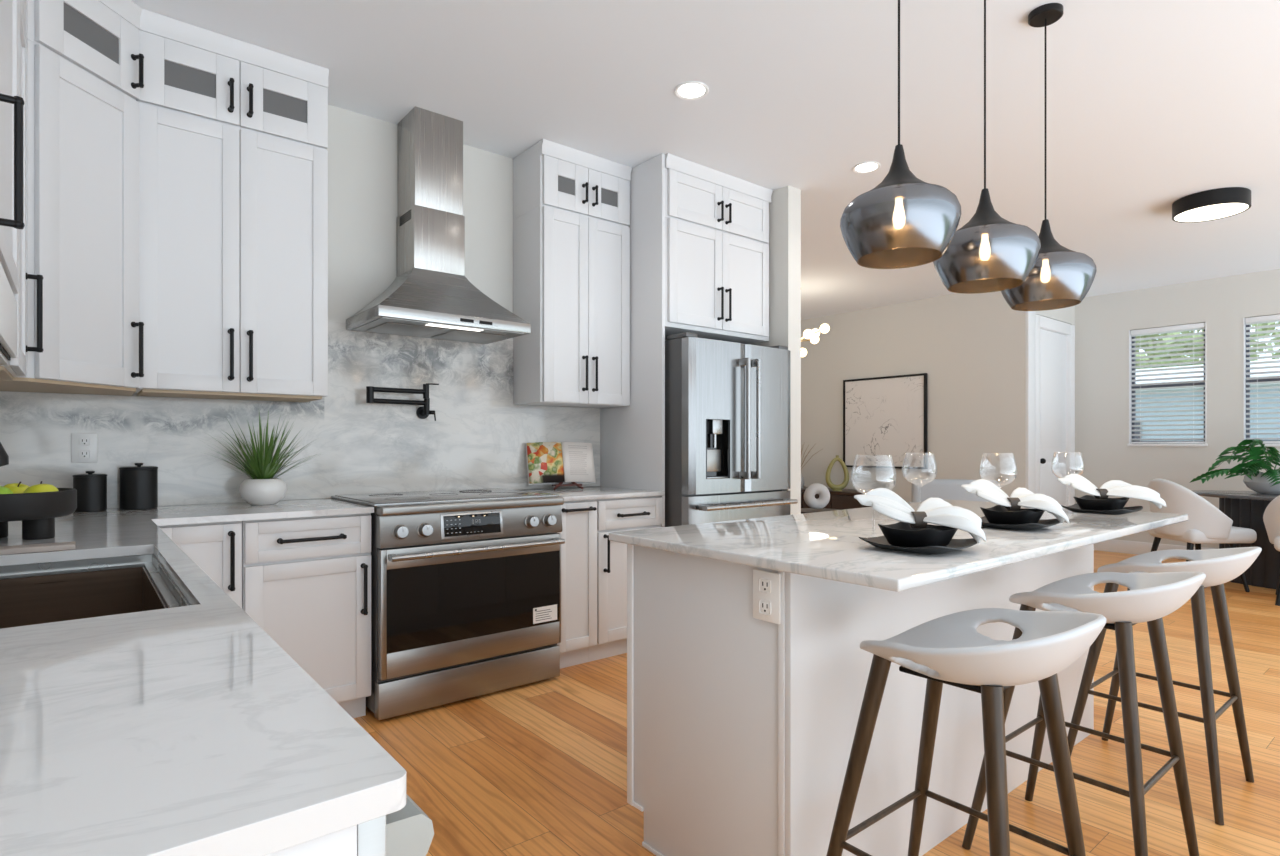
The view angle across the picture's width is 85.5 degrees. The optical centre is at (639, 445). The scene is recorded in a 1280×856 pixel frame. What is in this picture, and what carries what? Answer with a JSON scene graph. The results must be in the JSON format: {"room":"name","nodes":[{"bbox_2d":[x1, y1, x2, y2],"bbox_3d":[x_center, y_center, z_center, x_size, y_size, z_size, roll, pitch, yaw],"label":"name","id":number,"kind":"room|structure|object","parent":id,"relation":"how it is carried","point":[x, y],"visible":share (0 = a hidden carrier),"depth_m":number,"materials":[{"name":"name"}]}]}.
{"room":"kitchen","nodes":[
{"label":"kitchen","id":0,"kind":"room"},
{"bbox_2d":[2,104,590,505],"bbox_3d":[-1.113,-0.260,3.878,4.030,2.880,0.120,0,0,-39],"label":"wall","id":1,"kind":"structure","parent":0,"point":[362,149],"depth_m":3.60,"materials":[{"name":"white paint"}]},
{"bbox_2d":[0,39,143,395],"bbox_3d":[-2.198,-0.776,2.522,0.627,1.127,0.606,0,0,-39],"label":"upper cabinet","id":2,"kind":"object","parent":1,"relation":"attached to","point":[82,132],"visible":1,"depth_m":2.45,"materials":[{"name":"white paint"}]},
{"bbox_2d":[26,0,143,99],"bbox_3d":[-2.190,-1.520,2.513,0.628,0.358,0.629,0,0,-39],"label":"upper cabinet","id":3,"kind":"object","parent":1,"relation":"attached to","point":[99,37],"visible":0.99,"depth_m":2.51,"materials":[{"name":"white paint"}]},
{"bbox_2d":[135,103,327,401],"bbox_3d":[-1.770,-0.776,3.018,0.699,1.127,0.374,0,0,-39],"label":"upper cabinet","id":4,"kind":"object","parent":1,"relation":"attached to","point":[233,221],"visible":0.98,"depth_m":2.89,"materials":[{"name":"white paint"}]},
{"bbox_2d":[136,9,328,149],"bbox_3d":[-1.770,-1.520,3.018,0.700,0.358,0.374,0,0,-39],"label":"upper cabinet","id":5,"kind":"object","parent":1,"relation":"attached to","point":[191,70],"visible":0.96,"depth_m":2.88,"materials":[{"name":"white paint"}]},
{"bbox_2d":[0,321,599,507],"bbox_3d":[-1.446,0.030,3.521,3.057,1.300,0.011,0,0,-39],"label":"backsplash","id":6,"kind":"structure","parent":1,"relation":"attached to","point":[477,439],"depth_m":3.48,"materials":[{"name":"stone"}]},
{"bbox_2d":[71,433,97,462],"bbox_3d":[-2.274,0.008,2.833,0.084,0.120,0.010,0,0,-39],"label":"wall outlet","id":7,"kind":"object","parent":6,"relation":"attached to","point":[84,446],"visible":1,"depth_m":2.83,"materials":[{"name":"white plastic"}]},
{"bbox_2d":[79,438,89,445],"bbox_3d":[-2.273,-0.018,2.831,0.034,0.032,0.005,0,0,-39],"label":"socket","id":8,"kind":"object","parent":7,"relation":"attached to","point":[82,441],"depth_m":2.83,"materials":[{"name":"white plastic"}]},
{"bbox_2d":[79,450,89,457],"bbox_3d":[-2.273,0.034,2.831,0.034,0.032,0.005,0,0,-39],"label":"socket","id":9,"kind":"object","parent":7,"relation":"attached to","point":[82,453],"depth_m":2.83,"materials":[{"name":"white plastic"}]},
{"bbox_2d":[366,383,438,420],"bbox_3d":[-1.242,-0.234,3.605,0.377,0.198,0.116,0,0,-39],"label":"pot filler","id":10,"kind":"object","parent":6,"relation":"attached to","point":[422,412],"visible":1,"depth_m":3.59,"materials":[{"name":"black metal"}]},
{"bbox_2d":[346,106,530,343],"bbox_3d":[-1.024,-1.139,3.538,0.780,1.121,0.492,0,0,-39],"label":"range hood","id":11,"kind":"object","parent":1,"relation":"attached to","point":[430,295],"visible":1,"depth_m":3.51,"materials":[{"name":"metal"}]},
{"bbox_2d":[399,210,410,225],"bbox_3d":[-1.202,-1.167,3.543,0.002,0.045,0.160,0,0,-39],"label":"vent","id":12,"kind":"object","parent":11,"relation":"attached to","point":[405,217],"depth_m":3.54,"materials":[{"name":"black"}]},
{"bbox_2d":[513,205,629,407],"bbox_3d":[-0.390,-0.792,4.142,0.625,1.095,0.374,0,0,-39],"label":"upper cabinet","id":13,"kind":"object","parent":1,"relation":"attached to","point":[571,271],"visible":1,"depth_m":3.99,"materials":[{"name":"white paint"}]},
{"bbox_2d":[513,139,631,226],"bbox_3d":[-0.390,-1.520,4.142,0.626,0.358,0.374,0,0,-39],"label":"upper cabinet","id":14,"kind":"object","parent":1,"relation":"attached to","point":[548,173],"visible":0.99,"depth_m":3.99,"materials":[{"name":"white paint"}]},
{"bbox_2d":[665,217,768,343],"bbox_3d":[0.332,-1.020,4.536,0.927,0.640,0.664,0,0,-39],"label":"upper cabinet","id":15,"kind":"object","parent":1,"relation":"attached to","point":[717,282],"visible":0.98,"depth_m":4.28,"materials":[{"name":"white paint"}]},
{"bbox_2d":[665,153,772,244],"bbox_3d":[0.332,-1.520,4.536,0.928,0.358,0.664,0,0,-39],"label":"upper cabinet","id":16,"kind":"object","parent":1,"relation":"attached to","point":[695,193],"visible":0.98,"depth_m":4.27,"materials":[{"name":"white paint"}]},
{"bbox_2d":[131,0,1279,319],"bbox_3d":[1.776,-1.750,4.605,9.630,0.100,8.300,0,0,-39],"label":"ceiling","id":17,"kind":"structure","parent":0,"point":[1151,105],"depth_m":3.32,"materials":[{"name":"white paint"}]},
{"bbox_2d":[674,81,708,99],"bbox_3d":[0.247,-1.696,3.308,0.168,0.007,0.168,0,0,-39],"label":"recessed light","id":18,"kind":"object","parent":17,"relation":"in","point":[692,90],"visible":1,"depth_m":3.30,"materials":[{"name":"white plastic"}]},
{"bbox_2d":[801,324,829,356],"bbox_3d":[1.722,-1.337,7.424,0.723,0.724,0.706,0,0,-39],"label":"chandelier","id":19,"kind":"object","parent":17,"relation":"hanging from","point":[812,335],"visible":0.47,"depth_m":7.37,"materials":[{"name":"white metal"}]},
{"bbox_2d":[852,162,880,172],"bbox_3d":[1.381,-1.696,4.219,0.168,0.007,0.168,0,0,-39],"label":"recessed light","id":20,"kind":"object","parent":17,"relation":"in","point":[865,167],"visible":1,"depth_m":4.22,"materials":[{"name":"white plastic"}]},
{"bbox_2d":[840,0,960,268],"bbox_3d":[0.763,-1.125,2.040,0.334,1.148,0.334,0,0,-39],"label":"pendant lamp","id":21,"kind":"object","parent":17,"relation":"hanging from","point":[904,221],"visible":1,"depth_m":1.93,"materials":[{"name":"grey glass"}]},
{"bbox_2d":[933,0,1040,293],"bbox_3d":[1.190,-1.125,2.387,0.334,1.148,0.334,0,0,-39],"label":"pendant lamp","id":22,"kind":"object","parent":17,"relation":"hanging from","point":[990,252],"visible":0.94,"depth_m":2.28,"materials":[{"name":"grey glass"}]},
{"bbox_2d":[1001,3,1096,310],"bbox_3d":[1.589,-1.125,2.712,0.334,1.148,0.334,0,0,-39],"label":"pendant lamp","id":23,"kind":"object","parent":17,"relation":"hanging from","point":[1060,277],"visible":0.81,"depth_m":2.61,"materials":[{"name":"grey glass"}]},
{"bbox_2d":[1172,187,1250,222],"bbox_3d":[3.912,-1.648,4.745,0.420,0.102,0.420,0,0,-39],"label":"flush ceiling light","id":24,"kind":"object","parent":17,"relation":"attached to","point":[1214,204],"visible":1,"depth_m":4.65,"materials":[{"name":"black metal"}]},
{"bbox_2d":[1174,203,1248,221],"bbox_3d":[3.912,-1.605,4.745,0.395,0.010,0.395,0,0,-39],"label":"diffuser","id":25,"kind":"object","parent":24,"relation":"attached to","point":[1193,212],"depth_m":4.72,"materials":[{"name":"beige plastic"}]},
{"bbox_2d":[750,185,800,514],"bbox_3d":[-0.122,-0.260,5.955,0.130,2.880,3.610,0,0,-39],"label":"wall","id":26,"kind":"structure","parent":0,"point":[785,205],"depth_m":4.56,"materials":[{"name":"white paint"}]},
{"bbox_2d":[353,550,1279,855],"bbox_3d":[1.737,1.205,4.574,9.530,0.050,8.300,0,0,-39],"label":"floor","id":27,"kind":"structure","parent":0,"point":[539,768],"depth_m":2.56,"materials":[{"name":"brown wood"}]},
{"bbox_2d":[0,554,356,855],"bbox_3d":[-1.208,0.734,1.294,0.610,0.893,2.428,0,0,-39],"label":"base cabinet","id":28,"kind":"object","parent":27,"relation":"on","point":[343,842],"visible":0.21,"depth_m":0.52,"materials":[{"name":"white paint"}]},
{"bbox_2d":[0,498,406,855],"bbox_3d":[-1.105,0.273,1.798,1.409,0.025,3.107,0,0,-39],"label":"countertop","id":29,"kind":"structure","parent":28,"relation":"on","point":[190,730],"depth_m":0.64,"materials":[{"name":"white stone"}]},
{"bbox_2d":[0,442,8,466],"bbox_3d":[-1.398,0.048,1.308,0.308,0.423,0.129,0,0,-39],"label":"kitchen faucet","id":30,"kind":"object","parent":29,"relation":"on","point":[4,458],"visible":1,"depth_m":1.36,"materials":[{"name":"black metal"}]},
{"bbox_2d":[0,541,75,554],"bbox_3d":[-1.578,0.253,1.652,0.358,0.012,0.073,0,0,-39],"label":"board","id":31,"kind":"object","parent":29,"relation":"on","point":[16,549],"visible":1,"depth_m":1.70,"materials":[{"name":"beige wood"}]},
{"bbox_2d":[0,488,76,539],"bbox_3d":[-1.770,0.192,1.912,0.332,0.134,0.332,0,0,-39],"label":"fruit bowl","id":32,"kind":"object","parent":29,"relation":"on","point":[37,512],"visible":0.9,"depth_m":1.89,"materials":[{"name":"black wood"}]},
{"bbox_2d":[0,486,12,493],"bbox_3d":[-1.733,0.138,1.857,0.079,0.081,0.080,0,0,19],"label":"apple","id":33,"kind":"object","parent":32,"relation":"in","point":[3,490],"visible":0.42,"depth_m":1.86,"materials":[{"name":"green food"}]},
{"bbox_2d":[3,481,29,493],"bbox_3d":[-1.783,0.140,1.977,0.076,0.079,0.077,0,0,-17],"label":"apple","id":34,"kind":"object","parent":32,"relation":"in","point":[16,488],"visible":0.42,"depth_m":1.96,"materials":[{"name":"green food"}]},
{"bbox_2d":[23,481,58,492],"bbox_3d":[-1.678,0.140,1.940,0.078,0.082,0.078,0,0,-18],"label":"apple","id":35,"kind":"object","parent":32,"relation":"in","point":[40,487],"visible":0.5,"depth_m":1.92,"materials":[{"name":"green food"}]},
{"bbox_2d":[72,471,107,511],"bbox_3d":[-2.196,0.180,2.764,0.110,0.160,0.110,0,0,-39],"label":"canister","id":36,"kind":"object","parent":29,"relation":"on","point":[91,488],"visible":0.98,"depth_m":2.73,"materials":[{"name":"black metal"}]},
{"bbox_2d":[0,554,189,628],"bbox_3d":[-1.197,0.398,1.326,0.496,0.224,0.888,0,0,-39],"label":"sink","id":37,"kind":"object","parent":29,"relation":"in","point":[48,598],"visible":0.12,"depth_m":1.69,"materials":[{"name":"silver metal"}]},
{"bbox_2d":[119,463,157,509],"bbox_3d":[-2.074,0.165,2.864,0.132,0.190,0.132,0,0,-39],"label":"canister","id":38,"kind":"object","parent":29,"relation":"on","point":[139,484],"visible":1,"depth_m":2.81,"materials":[{"name":"black metal"}]},
{"bbox_2d":[194,409,347,504],"bbox_3d":[-1.623,0.044,3.045,0.586,0.430,0.480,0,0,-39],"label":"potted grass","id":39,"kind":"object","parent":29,"relation":"on","point":[261,488],"depth_m":3.02,"materials":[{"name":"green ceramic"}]},
{"bbox_2d":[239,478,286,504],"bbox_3d":[-1.678,0.202,3.083,0.188,0.114,0.188,0,0,-39],"label":"pot","id":40,"kind":"object","parent":39,"relation":"attached to","point":[255,491],"depth_m":3.02,"materials":[{"name":"white ceramic"}]},
{"bbox_2d":[357,795,433,855],"bbox_3d":[-0.605,0.675,0.614,0.636,0.769,0.594,0,0,-39],"label":"dishwasher","id":41,"kind":"object","parent":28,"relation":"in","point":[408,831],"visible":0.08,"depth_m":0.57,"materials":[{"name":"white metal"}]},
{"bbox_2d":[158,521,241,607],"bbox_3d":[-1.831,0.734,2.776,0.325,0.893,0.664,0,0,-39],"label":"base cabinet","id":42,"kind":"object","parent":27,"relation":"on","point":[216,547],"visible":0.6,"depth_m":2.60,"materials":[{"name":"white paint"}]},
{"bbox_2d":[242,513,370,717],"bbox_3d":[-1.515,0.734,3.033,0.484,0.893,0.664,0,0,-39],"label":"base cabinet","id":43,"kind":"object","parent":27,"relation":"on","point":[306,581],"visible":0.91,"depth_m":2.83,"materials":[{"name":"white paint"}]},
{"bbox_2d":[331,488,564,719],"bbox_3d":[-0.940,0.711,3.439,0.924,0.937,0.750,0,0,-39],"label":"range","id":44,"kind":"object","parent":27,"relation":"on","point":[466,584],"visible":0.98,"depth_m":3.15,"materials":[{"name":"grey metal"}]},
{"bbox_2d":[331,488,558,506],"bbox_3d":[-0.973,0.251,3.480,0.924,0.015,0.646,0,0,-39],"label":"cooktop","id":45,"kind":"object","parent":44,"relation":"in","point":[419,497],"depth_m":3.34,"materials":[{"name":"glass"}]},
{"bbox_2d":[557,500,596,668],"bbox_3d":[-0.509,0.734,3.851,0.263,0.893,0.664,0,0,-39],"label":"base cabinet","id":46,"kind":"object","parent":27,"relation":"on","point":[579,518],"visible":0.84,"depth_m":3.65,"materials":[{"name":"white paint"}]},
{"bbox_2d":[588,496,661,661],"bbox_3d":[-0.228,0.734,4.080,0.458,0.893,0.664,0,0,-39],"label":"base cabinet","id":47,"kind":"object","parent":27,"relation":"on","point":[633,513],"visible":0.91,"depth_m":3.80,"materials":[{"name":"white paint"}]},
{"bbox_2d":[521,486,664,500],"bbox_3d":[-0.340,0.273,4.008,0.724,0.025,0.645,0,0,-39],"label":"countertop","id":48,"kind":"structure","parent":47,"relation":"on","point":[593,492],"depth_m":3.88,"materials":[{"name":"white stone"}]},
{"bbox_2d":[552,482,583,489],"bbox_3d":[-0.451,0.174,4.161,0.190,0.172,0.142,0,0,-26],"label":"book stand","id":49,"kind":"object","parent":48,"relation":"on","point":[560,483],"visible":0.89,"depth_m":4.12,"materials":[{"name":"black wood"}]},
{"bbox_2d":[526,442,595,484],"bbox_3d":[-0.469,0.102,4.165,0.424,0.252,0.099,0,0,-26],"label":"cookbook","id":50,"kind":"object","parent":49,"relation":"on","point":[547,462],"visible":0.99,"depth_m":4.14,"materials":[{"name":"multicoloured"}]},
{"bbox_2d":[600,153,664,526],"bbox_3d":[-0.058,-0.259,4.257,0.022,2.878,0.615,0,0,-39],"label":"end panel","id":51,"kind":"object","parent":27,"relation":"on","point":[632,437],"visible":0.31,"depth_m":4.14,"materials":[{"name":"white paint"}]},
{"bbox_2d":[665,332,797,526],"bbox_3d":[0.408,0.268,4.448,0.900,1.825,0.876,0,0,-39],"label":"refrigerator","id":52,"kind":"object","parent":27,"relation":"on","point":[727,404],"visible":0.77,"depth_m":4.07,"materials":[{"name":"grey metal"}]},
{"bbox_2d":[801,508,837,513],"bbox_3d":[1.542,0.870,6.026,0.440,0.620,0.440,0,0,-39],"label":"side table","id":53,"kind":"object","parent":27,"relation":"on","point":[803,510],"visible":0.1,"depth_m":6.01,"materials":[{"name":"black wood"}]},
{"bbox_2d":[804,483,829,508],"bbox_3d":[1.542,0.438,6.026,0.226,0.226,0.092,0,0,0],"label":"ring vase","id":54,"kind":"object","parent":53,"relation":"on","point":[811,490],"visible":1,"depth_m":5.99,"materials":[{"name":"grey ceramic"}]},
{"bbox_2d":[801,487,871,509],"bbox_3d":[2.370,0.863,8.667,0.540,0.635,1.350,0,0,-39],"label":"sideboard","id":55,"kind":"object","parent":27,"relation":"on","point":[844,499],"visible":0.2,"depth_m":8.26,"materials":[{"name":"black wood"}]},
{"bbox_2d":[801,444,820,487],"bbox_3d":[2.177,0.247,8.922,0.411,0.591,0.271,0,0,43],"label":"vase","id":56,"kind":"object","parent":55,"relation":"on","point":[802,477],"visible":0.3,"depth_m":8.90,"materials":[{"name":"grey ceramic"}]},
{"bbox_2d":[825,455,848,490],"bbox_3d":[2.408,0.329,8.447,0.280,0.430,0.120,0,0,-15],"label":"vase","id":57,"kind":"object","parent":55,"relation":"on","point":[844,483],"visible":1,"depth_m":8.42,"materials":[{"name":"yellow ceramic"}]},
{"bbox_2d":[627,544,1093,855],"bbox_3d":[0.916,0.734,2.475,1.962,0.893,0.618,0,0,-39],"label":"kitchen island","id":58,"kind":"object","parent":27,"relation":"on","point":[741,727],"visible":0.52,"depth_m":1.86,"materials":[{"name":"white paint"}]},
{"bbox_2d":[753,569,780,623],"bbox_3d":[0.303,0.362,1.665,0.010,0.120,0.084,0,0,-39],"label":"wall outlet","id":59,"kind":"object","parent":58,"relation":"attached to","point":[766,585],"visible":1,"depth_m":1.66,"materials":[{"name":"white plastic"}]},
{"bbox_2d":[759,578,770,592],"bbox_3d":[0.301,0.336,1.664,0.005,0.032,0.034,0,0,-39],"label":"socket","id":60,"kind":"object","parent":59,"relation":"attached to","point":[764,583],"depth_m":1.66,"materials":[{"name":"white plastic"}]},
{"bbox_2d":[759,600,770,614],"bbox_3d":[0.301,0.388,1.664,0.005,0.032,0.034,0,0,-39],"label":"socket","id":61,"kind":"object","parent":59,"relation":"attached to","point":[764,605],"depth_m":1.66,"materials":[{"name":"white plastic"}]},
{"bbox_2d":[609,499,1187,591],"bbox_3d":[0.999,0.273,2.361,2.050,0.025,0.949,0,0,-39],"label":"island countertop","id":62,"kind":"structure","parent":58,"relation":"on","point":[826,544],"depth_m":1.88,"materials":[{"name":"stone"}]},
{"bbox_2d":[859,536,976,553],"bbox_3d":[0.701,0.244,1.744,0.234,0.027,0.234,0,0,-39],"label":"dinner plate","id":63,"kind":"object","parent":62,"relation":"on","point":[880,542],"visible":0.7,"depth_m":1.70,"materials":[{"name":"black ceramic"}]},
{"bbox_2d":[878,521,957,546],"bbox_3d":[0.701,0.224,1.744,0.160,0.054,0.160,0,0,-39],"label":"square bowl","id":64,"kind":"object","parent":63,"relation":"on","point":[901,534],"visible":0.8,"depth_m":1.70,"materials":[{"name":"black ceramic"}]},
{"bbox_2d":[854,488,985,543],"bbox_3d":[0.720,0.174,1.795,0.304,0.132,0.209,0,0,21],"label":"napkin","id":65,"kind":"object","parent":63,"relation":"on","point":[884,501],"visible":0.92,"depth_m":1.74,"materials":[{"name":"white fabric"}]},
{"bbox_2d":[910,511,926,527],"bbox_3d":[0.701,0.186,1.744,0.030,0.042,0.042,0,0,0],"label":"napkin ring","id":66,"kind":"object","parent":65,"relation":"attached to","point":[919,516],"visible":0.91,"depth_m":1.73,"materials":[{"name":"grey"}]},
{"bbox_2d":[980,516,1060,529],"bbox_3d":[1.194,0.244,2.216,0.234,0.027,0.234,0,0,-39],"label":"dinner plate","id":67,"kind":"object","parent":62,"relation":"on","point":[1043,523],"visible":0.64,"depth_m":2.14,"materials":[{"name":"black ceramic"}]},
{"bbox_2d":[980,505,1044,524],"bbox_3d":[1.194,0.224,2.216,0.160,0.054,0.160,0,0,-39],"label":"square bowl","id":68,"kind":"object","parent":67,"relation":"on","point":[998,514],"visible":0.76,"depth_m":2.17,"materials":[{"name":"black ceramic"}]},
{"bbox_2d":[961,479,1069,523],"bbox_3d":[1.213,0.175,2.267,0.304,0.135,0.209,0,0,21],"label":"napkin","id":69,"kind":"object","parent":67,"relation":"on","point":[985,489],"visible":0.96,"depth_m":2.22,"materials":[{"name":"white fabric"}]},
{"bbox_2d":[1005,498,1020,510],"bbox_3d":[1.194,0.186,2.216,0.030,0.042,0.042,0,0,0],"label":"napkin ring","id":70,"kind":"object","parent":69,"relation":"attached to","point":[1014,501],"visible":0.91,"depth_m":2.20,"materials":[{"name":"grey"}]},
{"bbox_2d":[1061,503,1142,514],"bbox_3d":[1.785,0.244,2.678,0.234,0.027,0.234,0,0,-39],"label":"dinner plate","id":71,"kind":"object","parent":62,"relation":"on","point":[1074,508],"visible":0.8,"depth_m":2.62,"materials":[{"name":"black ceramic"}]},
{"bbox_2d":[1074,495,1128,510],"bbox_3d":[1.785,0.224,2.678,0.160,0.054,0.160,0,0,-39],"label":"square bowl","id":72,"kind":"object","parent":71,"relation":"on","point":[1086,502],"visible":0.73,"depth_m":2.63,"materials":[{"name":"black ceramic"}]},
{"bbox_2d":[1058,473,1166,508],"bbox_3d":[1.828,0.174,2.696,0.395,0.132,0.215,0,0,0],"label":"napkin","id":73,"kind":"object","parent":71,"relation":"on","point":[1118,488],"visible":0.98,"depth_m":2.68,"materials":[{"name":"white fabric"}]},
{"bbox_2d":[1094,489,1107,498],"bbox_3d":[1.785,0.186,2.678,0.030,0.042,0.042,0,0,0],"label":"napkin ring","id":74,"kind":"object","parent":73,"relation":"attached to","point":[1103,492],"visible":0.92,"depth_m":2.66,"materials":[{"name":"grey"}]},
{"bbox_2d":[907,479,999,502],"bbox_3d":[2.932,0.741,6.494,0.840,0.882,0.740,0,0,21],"label":"armchair","id":75,"kind":"object","parent":27,"relation":"on","point":[922,489],"visible":0.09,"depth_m":6.19,"materials":[{"name":"grey fabric"}]},
{"bbox_2d":[826,608,1105,855],"bbox_3d":[0.697,0.758,1.504,0.483,0.849,0.515,0,0,-39],"label":"bar stool","id":76,"kind":"object","parent":27,"relation":"on","point":[949,649],"visible":1,"depth_m":1.48,"materials":[{"name":"grey plastic"}]},
{"bbox_2d":[962,572,1205,855],"bbox_3d":[1.283,0.758,1.980,0.483,0.849,0.515,0,0,-39],"label":"bar stool","id":77,"kind":"object","parent":27,"relation":"on","point":[1151,597],"visible":0.94,"depth_m":1.91,"materials":[{"name":"grey plastic"}]},
{"bbox_2d":[1067,547,1261,824],"bbox_3d":[1.853,0.758,2.451,0.483,0.849,0.515,0,0,-39],"label":"bar stool","id":78,"kind":"object","parent":27,"relation":"on","point":[1220,566],"visible":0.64,"depth_m":2.42,"materials":[{"name":"grey plastic"}]},
{"bbox_2d":[1148,479,1256,591],"bbox_3d":[4.663,0.728,5.814,0.643,0.910,0.624,0,0,-1],"label":"dining chair","id":79,"kind":"object","parent":27,"relation":"on","point":[1205,523],"visible":0.66,"depth_m":5.59,"materials":[{"name":"white plastic"}]},
{"bbox_2d":[1192,490,1279,588],"bbox_3d":[5.668,0.795,5.582,1.040,0.770,2.000,0,0,-39],"label":"dining table","id":80,"kind":"object","parent":27,"relation":"on","point":[1246,509],"visible":0.68,"depth_m":5.82,"materials":[{"name":"brown wood"}]},
{"bbox_2d":[1189,439,1279,493],"bbox_3d":[5.410,0.175,5.938,0.920,0.467,1.000,0,0,-39],"label":"planter","id":81,"kind":"object","parent":80,"relation":"on","point":[1268,482],"visible":1,"depth_m":5.90,"materials":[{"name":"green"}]},
{"bbox_2d":[1263,495,1279,605],"bbox_3d":[5.061,0.728,5.154,0.624,0.910,0.643,0,0,43],"label":"dining chair","id":82,"kind":"object","parent":27,"relation":"on","point":[1271,517],"visible":1,"depth_m":5.19,"materials":[{"name":"white plastic"}]},
{"bbox_2d":[801,291,1024,501],"bbox_3d":[2.932,-0.260,8.531,0.120,2.880,3.470,0,0,-39],"label":"wall","id":83,"kind":"structure","parent":0,"point":[970,347],"depth_m":7.86,"materials":[{"name":"white paint"}]},
{"bbox_2d":[843,373,927,468],"bbox_3d":[2.945,-0.285,8.381,0.045,1.104,1.104,0,0,-39],"label":"framed picture","id":84,"kind":"object","parent":83,"relation":"attached to","point":[885,419],"visible":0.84,"depth_m":8.33,"materials":[{"name":"paper"}]},
{"bbox_2d":[1035,305,1074,324],"bbox_3d":[4.532,-0.260,7.674,1.280,2.880,0.120,0,0,-39],"label":"wall","id":85,"kind":"structure","parent":0,"point":[1066,315],"depth_m":7.77,"materials":[{"name":"white paint"}]},
{"bbox_2d":[1025,311,1034,493],"bbox_3d":[4.058,-0.130,7.192,0.175,2.620,0.030,0,0,-39],"label":"trim","id":86,"kind":"structure","parent":85,"relation":"attached to","point":[1029,315],"depth_m":7.16,"materials":[{"name":"white paint"}]},
{"bbox_2d":[1040,329,1065,505],"bbox_3d":[4.539,-0.045,7.603,0.840,2.430,0.120,0,0,-39],"label":"door","id":87,"kind":"structure","parent":85,"relation":"in","point":[1052,345],"depth_m":7.63,"materials":[{"name":"white paint"}]},
{"bbox_2d":[1035,314,1074,505],"bbox_3d":[4.511,-0.100,7.638,1.080,2.560,0.150,0,0,-39],"label":"trim","id":88,"kind":"structure","parent":85,"relation":"attached to","point":[1041,322],"depth_m":7.85,"materials":[{"name":"white paint"}]},
{"bbox_2d":[1075,269,1279,548],"bbox_3d":[6.579,-0.260,6.214,0.150,2.880,4.730,0,0,-39],"label":"wall","id":89,"kind":"structure","parent":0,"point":[1103,323],"depth_m":7.37,"materials":[{"name":"white paint"}]},
{"bbox_2d":[1127,322,1207,445],"bbox_3d":[5.605,-0.632,7.355,0.120,1.275,0.690,0,0,-39],"label":"window","id":90,"kind":"structure","parent":89,"relation":"attached to","point":[1130,336],"depth_m":7.53,"materials":[{"name":"grey"}]},
{"bbox_2d":[1131,323,1204,442],"bbox_3d":[5.597,-0.646,7.348,0.054,1.237,0.642,0,0,-39],"label":"window blind","id":91,"kind":"object","parent":89,"relation":"attached to","point":[1197,326],"visible":1,"depth_m":7.33,"materials":[{"name":"white paint"}]},
{"bbox_2d":[1242,318,1279,446],"bbox_3d":[6.211,-0.632,6.610,0.120,1.275,0.690,0,0,-39],"label":"window","id":92,"kind":"structure","parent":89,"relation":"attached to","point":[1245,346],"depth_m":6.84,"materials":[{"name":"grey"}]},
{"bbox_2d":[1245,314,1279,442],"bbox_3d":[6.203,-0.646,6.604,0.054,1.237,0.642,0,0,-39],"label":"window blind","id":93,"kind":"object","parent":89,"relation":"attached to","point":[1270,318],"visible":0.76,"depth_m":6.75,"materials":[{"name":"white paint"}]},
{"bbox_3d":[-1.191,-0.260,0.687,0.120,2.880,4.970,0,0,-39],"label":"wall","id":94,"kind":"structure","parent":0,"visible":0},
{"bbox_2d":[0,0,24,293],"bbox_3d":[-1.536,-1.059,1.467,0.364,1.278,1.015,0,0,-39],"label":"upper cabinet","id":95,"kind":"object","parent":94,"relation":"attached to","point":[11,104],"visible":0.91,"depth_m":1.68,"materials":[{"name":"white paint"}]},
{"bbox_2d":[0,262,16,364],"bbox_3d":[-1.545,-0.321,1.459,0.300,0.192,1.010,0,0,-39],"label":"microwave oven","id":96,"kind":"object","parent":95,"relation":"attached to","point":[8,303],"visible":1,"depth_m":1.69,"materials":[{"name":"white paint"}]},
{"bbox_2d":[0,0,42,379],"bbox_3d":[-1.991,-0.956,2.025,0.364,1.485,0.415,0,0,-39],"label":"upper cabinet","id":97,"kind":"object","parent":94,"relation":"attached to","point":[16,367],"visible":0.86,"depth_m":2.21,"materials":[{"name":"white paint"}]},
{"label":"outside","id":98,"kind":"structure","parent":0,"visible":0},
{"bbox_3d":[18.446,1.505,16.307,30.800,0.050,30.000,0,0,-39],"label":"ground","id":99,"kind":"structure","parent":98,"visible":0},
{"bbox_2d":[1136,359,1279,440],"bbox_3d":[13.228,-0.170,14.638,7.000,3.300,14.800,0,0,-39],"label":"house","id":100,"kind":"structure","parent":99,"relation":"on","point":[1268,364],"depth_m":13.31,"materials":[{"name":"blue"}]},
{"bbox_2d":[1136,322,1279,368],"bbox_3d":[17.026,-1.924,22.599,4.994,6.826,7.328,0,0,-39],"label":"tree","id":101,"kind":"object","parent":99,"relation":"on","point":[1271,323],"visible":0.09,"depth_m":21.04,"materials":[{"name":"green plant"}]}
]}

